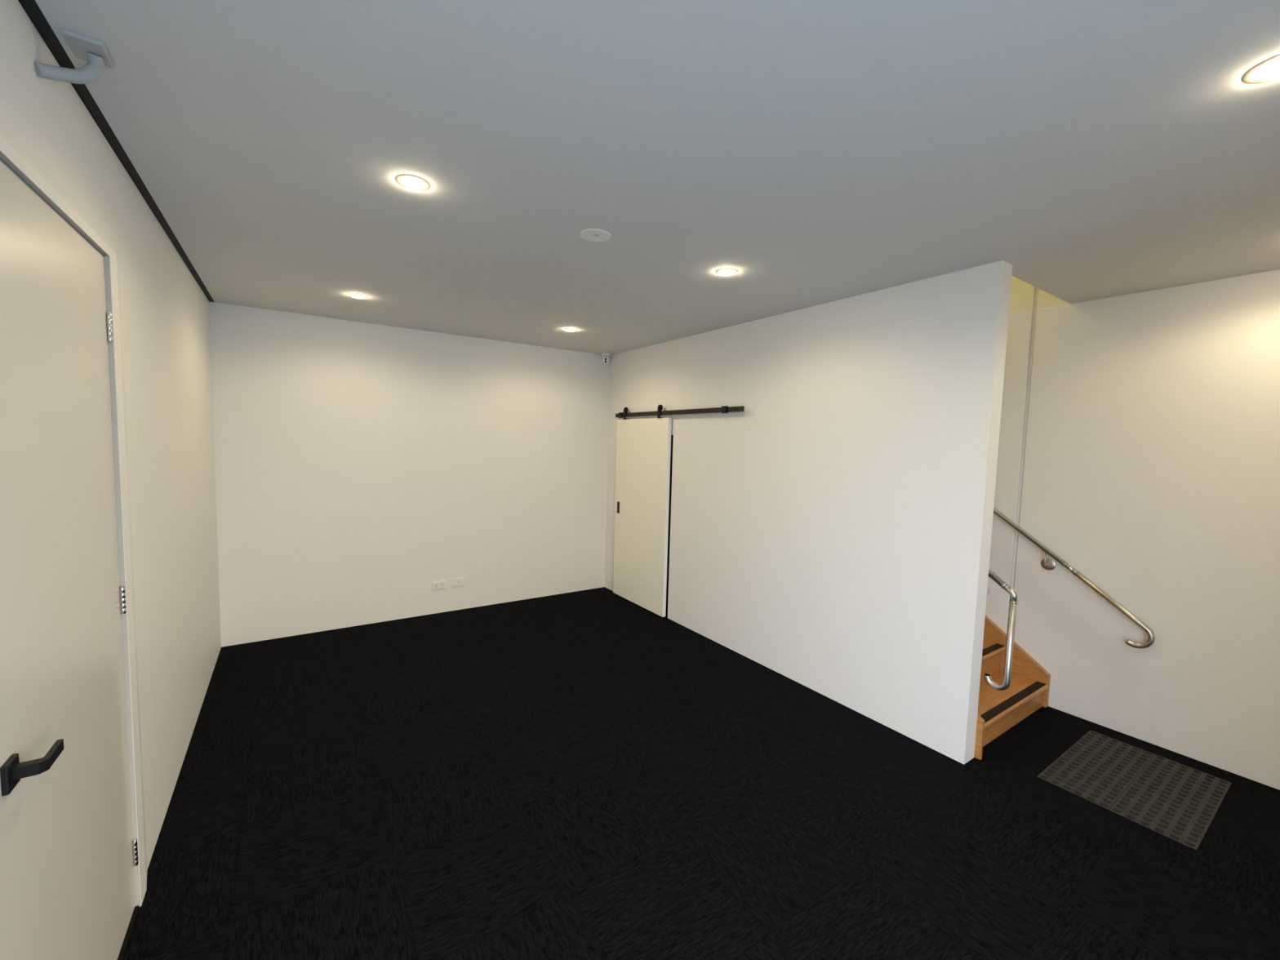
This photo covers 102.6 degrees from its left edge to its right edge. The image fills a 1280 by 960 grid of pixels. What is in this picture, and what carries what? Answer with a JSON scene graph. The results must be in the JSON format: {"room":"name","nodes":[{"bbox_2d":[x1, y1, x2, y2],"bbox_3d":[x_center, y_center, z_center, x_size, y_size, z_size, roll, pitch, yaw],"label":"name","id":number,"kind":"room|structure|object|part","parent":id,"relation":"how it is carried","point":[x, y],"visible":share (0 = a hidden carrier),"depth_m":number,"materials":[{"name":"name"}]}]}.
{"room":"empty office room","nodes":[
{"label":"empty office room","id":0,"kind":"room"},
{"bbox_2d":[0,0,221,905],"bbox_3d":[-1.625,0.072,1.448,0.157,2.810,5.540,-1,5,-34],"label":"wall","id":1,"kind":"structure","parent":0,"point":[162,330],"depth_m":2.02,"materials":[{"name":"white paint"}]},
{"bbox_2d":[0,160,138,959],"bbox_3d":[-1.401,0.414,1.258,0.096,2.145,1.001,-1,5,-34],"label":"door","id":2,"kind":"structure","parent":1,"relation":"in","point":[68,853],"depth_m":1.23,"materials":[{"name":"white paint"}]},
{"bbox_3d":[-1.226,0.573,0.999,0.010,0.058,0.052,-1,5,-34],"label":"rose plate","id":3,"kind":"part","parent":2,"relation":"part of","materials":[{"name":"black metal"}]},
{"bbox_3d":[-1.223,0.567,1.043,0.047,0.024,0.093,-1,5,-34],"label":"lever","id":4,"kind":"part","parent":2,"relation":"part of","materials":[{"name":"black metal"}]},
{"bbox_2d":[0,151,141,906],"bbox_3d":[-1.434,0.405,1.234,0.090,2.188,1.152,-1,5,-34],"label":"door frame","id":5,"kind":"structure","parent":1,"relation":"attached to","point":[13,167],"depth_m":1.65,"materials":[{"name":"white paint"}]},
{"bbox_2d":[17,0,213,302],"bbox_3d":[-1.530,-1.094,1.405,0.030,0.052,5.540,-1,5,-34],"label":"trim","id":6,"kind":"structure","parent":1,"relation":"attached to","point":[32,9],"depth_m":1.55,"materials":[{"name":"black metal"}]},
{"bbox_2d":[208,302,673,647],"bbox_3d":[-1.285,-1.080,5.013,4.754,4.600,0.140,-1,5,-34],"label":"wall","id":7,"kind":"structure","parent":0,"point":[360,468],"depth_m":4.44,"materials":[{"name":"white paint"}]},
{"bbox_2d":[432,580,445,590],"bbox_3d":[-1.847,0.969,4.727,0.115,0.073,0.016,-1,5,-34],"label":"power outlet","id":8,"kind":"object","parent":7,"relation":"attached to","point":[437,584],"visible":1,"depth_m":4.72,"materials":[{"name":"white plastic"}]},
{"bbox_2d":[452,577,464,586],"bbox_3d":[-1.707,0.963,4.823,0.115,0.073,0.011,-1,5,-34],"label":"outlet","id":9,"kind":"object","parent":7,"relation":"attached to","point":[455,582],"visible":1,"depth_m":4.82,"materials":[{"name":"white plastic"}]},
{"bbox_2d":[35,0,1279,355],"bbox_3d":[0.384,-1.245,2.688,4.584,0.260,5.540,-1,5,-34],"label":"ceiling","id":10,"kind":"structure","parent":0,"point":[818,152],"depth_m":1.60,"materials":[{"name":"white paint"}]},
{"bbox_2d":[60,28,114,68],"bbox_3d":[-1.342,-1.048,1.250,0.070,0.011,0.099,-1,5,-34],"label":"junction cover","id":11,"kind":"object","parent":10,"relation":"attached to","point":[79,44],"visible":0.95,"depth_m":1.23,"materials":[{"name":"grey plastic"}]},
{"bbox_2d":[34,52,105,84],"bbox_3d":[-1.372,-0.994,1.234,0.046,0.107,0.121,5,5,35],"label":"conduit","id":12,"kind":"object","parent":11,"relation":"attached to","point":[94,68],"visible":1,"depth_m":1.24,"materials":[{"name":"grey plastic"}]},
{"bbox_2d":[347,293,368,298],"bbox_3d":[-1.878,-1.222,3.422,0.120,0.014,0.120,-1,5,-34],"label":"recessed light","id":13,"kind":"object","parent":10,"relation":"in","point":[353,295],"visible":1,"depth_m":3.40,"materials":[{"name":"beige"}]},
{"bbox_2d":[351,294,364,298],"bbox_3d":[-1.879,-1.222,3.422,0.074,0.013,0.074,-1,5,-34],"label":"diffuser","id":14,"kind":"object","parent":13,"relation":"attached to","point":[360,296],"depth_m":3.40,"materials":[{"name":"white plastic"}]},
{"bbox_2d":[394,173,430,191],"bbox_3d":[-0.830,-1.079,1.875,0.120,0.014,0.120,-1,5,-34],"label":"recessed light","id":15,"kind":"object","parent":10,"relation":"in","point":[406,180],"visible":1,"depth_m":1.86,"materials":[{"name":"white"}]},
{"bbox_2d":[401,177,423,190],"bbox_3d":[-0.830,-1.079,1.875,0.074,0.013,0.074,-1,5,-34],"label":"diffuser","id":16,"kind":"object","parent":15,"relation":"attached to","point":[415,184],"depth_m":1.86,"materials":[{"name":"white plastic"}]},
{"bbox_2d":[563,328,577,331],"bbox_3d":[-0.584,-1.252,4.296,0.120,0.014,0.120,-1,5,-34],"label":"recessed light","id":17,"kind":"object","parent":10,"relation":"in","point":[565,329],"visible":1,"depth_m":4.27,"materials":[{"name":"white"}]},
{"bbox_2d":[565,328,574,331],"bbox_3d":[-0.584,-1.252,4.296,0.074,0.013,0.074,-1,5,-34],"label":"diffuser","id":18,"kind":"object","parent":17,"relation":"attached to","point":[567,330],"depth_m":4.27,"materials":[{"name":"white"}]},
{"bbox_2d":[579,228,611,241],"bbox_3d":[-0.201,-1.098,2.308,0.141,0.008,0.141,-1,5,-34],"label":"cover plate","id":19,"kind":"object","parent":10,"relation":"attached to","point":[589,234],"visible":1,"depth_m":2.30,"materials":[{"name":"white plastic"}]},
{"bbox_2d":[600,352,610,363],"bbox_3d":[-0.363,-1.286,5.442,0.112,0.104,0.112,-1,5,-34],"label":"security camera","id":20,"kind":"object","parent":10,"relation":"attached to","point":[605,356],"visible":1,"depth_m":5.40,"materials":[{"name":"white plastic"}]},
{"bbox_3d":[-0.362,-1.261,5.408,0.058,0.059,0.021,1,4,-4],"label":"eye plate","id":21,"kind":"part","parent":20,"relation":"part of","materials":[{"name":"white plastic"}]},
{"bbox_2d":[715,267,737,275],"bbox_3d":[0.465,-1.110,2.749,0.120,0.014,0.120,-1,5,-34],"label":"recessed light","id":22,"kind":"object","parent":10,"relation":"in","point":[724,271],"visible":1,"depth_m":2.73,"materials":[{"name":"white"}]},
{"bbox_2d":[720,269,733,275],"bbox_3d":[0.465,-1.109,2.749,0.074,0.013,0.074,-1,5,-34],"label":"diffuser","id":23,"kind":"object","parent":22,"relation":"attached to","point":[722,272],"depth_m":2.73,"materials":[{"name":"white plastic"}]},
{"bbox_2d":[1240,53,1279,84],"bbox_3d":[1.508,-0.968,1.209,0.120,0.014,0.120,-1,5,-34],"label":"recessed light","id":24,"kind":"object","parent":10,"relation":"in","point":[1268,70],"visible":1,"depth_m":1.22,"materials":[{"name":"white"}]},
{"bbox_2d":[1255,59,1279,80],"bbox_3d":[1.508,-0.967,1.209,0.074,0.013,0.074,-1,5,-34],"label":"diffuser","id":25,"kind":"object","parent":24,"relation":"attached to","point":[1269,70],"depth_m":1.21,"materials":[{"name":"white plastic"}]},
{"bbox_2d":[122,577,1279,959],"bbox_3d":[0.241,1.489,2.843,4.754,0.120,5.820,-1,5,-34],"label":"floor","id":26,"kind":"structure","parent":0,"point":[592,774],"depth_m":2.20,"materials":[{"name":"black carpet"}]},
{"bbox_2d":[117,905,138,959],"bbox_3d":[-1.494,1.491,1.300,0.152,0.008,0.983,-1,5,-34],"label":"threshold","id":27,"kind":"object","parent":26,"relation":"on","point":[136,908],"visible":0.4,"depth_m":1.65,"materials":[{"name":"black"}]},
{"bbox_2d":[973,614,1050,759],"bbox_3d":[1.292,0.103,4.321,1.022,2.478,3.434,-1,5,-34],"label":"staircase","id":28,"kind":"structure","parent":26,"relation":"on","point":[998,711],"depth_m":3.23,"materials":[{"name":"brown wood"}]},
{"bbox_2d":[1036,729,1155,809],"bbox_3d":[2.405,1.493,2.693,0.797,0.008,0.276,-1,5,-34],"label":"mat","id":29,"kind":"object","parent":26,"relation":"on","point":[1098,768],"visible":1,"depth_m":2.66,"materials":[{"name":"grey rubber"}]},
{"bbox_2d":[1109,754,1231,850],"bbox_3d":[2.561,1.514,2.464,0.797,0.008,0.276,-1,5,-34],"label":"mat","id":30,"kind":"object","parent":26,"relation":"on","point":[1180,802],"visible":1,"depth_m":2.43,"materials":[{"name":"grey rubber"}]},
{"bbox_2d":[604,260,1069,764],"bbox_3d":[1.206,-1.021,4.432,1.278,4.700,3.895,-1,5,-34],"label":"wall","id":31,"kind":"structure","parent":0,"point":[832,532],"depth_m":3.20,"materials":[{"name":"white paint"}]},
{"bbox_2d":[615,405,744,417],"bbox_3d":[0.275,-0.606,4.624,0.066,0.054,1.850,-1,5,-34],"label":"barn door track","id":32,"kind":"object","parent":31,"relation":"attached to","point":[725,409],"visible":1,"depth_m":4.38,"materials":[{"name":"black metal"}]},
{"bbox_2d":[613,404,671,617],"bbox_3d":[-0.008,0.260,5.059,0.058,1.964,0.891,-1,5,-34],"label":"door","id":33,"kind":"structure","parent":32,"relation":"hanging from","point":[643,446],"depth_m":5.00,"materials":[{"name":"white paint"}]},
{"bbox_3d":[-0.227,0.287,5.372,0.004,0.120,0.046,-1,5,-34],"label":"flush pull","id":34,"kind":"part","parent":33,"relation":"part of","materials":[{"name":"black metal"}]},
{"bbox_2d":[983,568,1017,690],"bbox_3d":[1.175,-0.181,3.631,0.070,2.370,2.649,-1,5,-34],"label":"handrail","id":35,"kind":"object","parent":31,"relation":"attached to","point":[1013,602],"visible":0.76,"depth_m":2.63,"materials":[{"name":"silver metal"}]},
{"bbox_3d":[1.182,-0.453,3.643,0.032,1.830,2.595,-1,5,-34],"label":"rail","id":36,"kind":"part","parent":35,"relation":"part of","materials":[{"name":"silver metal"}]},
{"bbox_2d":[985,269,1279,790],"bbox_3d":[2.188,0.113,4.035,0.140,2.550,5.540,-1,5,-34],"label":"wall","id":37,"kind":"structure","parent":0,"point":[1139,444],"depth_m":2.88,"materials":[{"name":"white paint"}]},
{"bbox_2d":[993,506,1155,648],"bbox_3d":[1.924,-0.453,4.204,0.086,2.560,3.495,-1,5,-34],"label":"wall handrail","id":38,"kind":"object","parent":37,"relation":"attached to","point":[1047,563],"visible":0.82,"depth_m":3.09,"materials":[{"name":"silver metal"}]},
{"bbox_3d":[1.793,-0.662,4.346,0.032,2.171,3.082,-1,5,-34],"label":"rail","id":39,"kind":"part","parent":38,"relation":"part of","materials":[{"name":"silver metal"}]},
{"bbox_3d":[2.744,0.751,2.987,0.032,0.382,0.385,-1,5,-34],"label":"hooked rail","id":40,"kind":"part","parent":38,"relation":"part of","materials":[{"name":"silver metal"}]}
]}

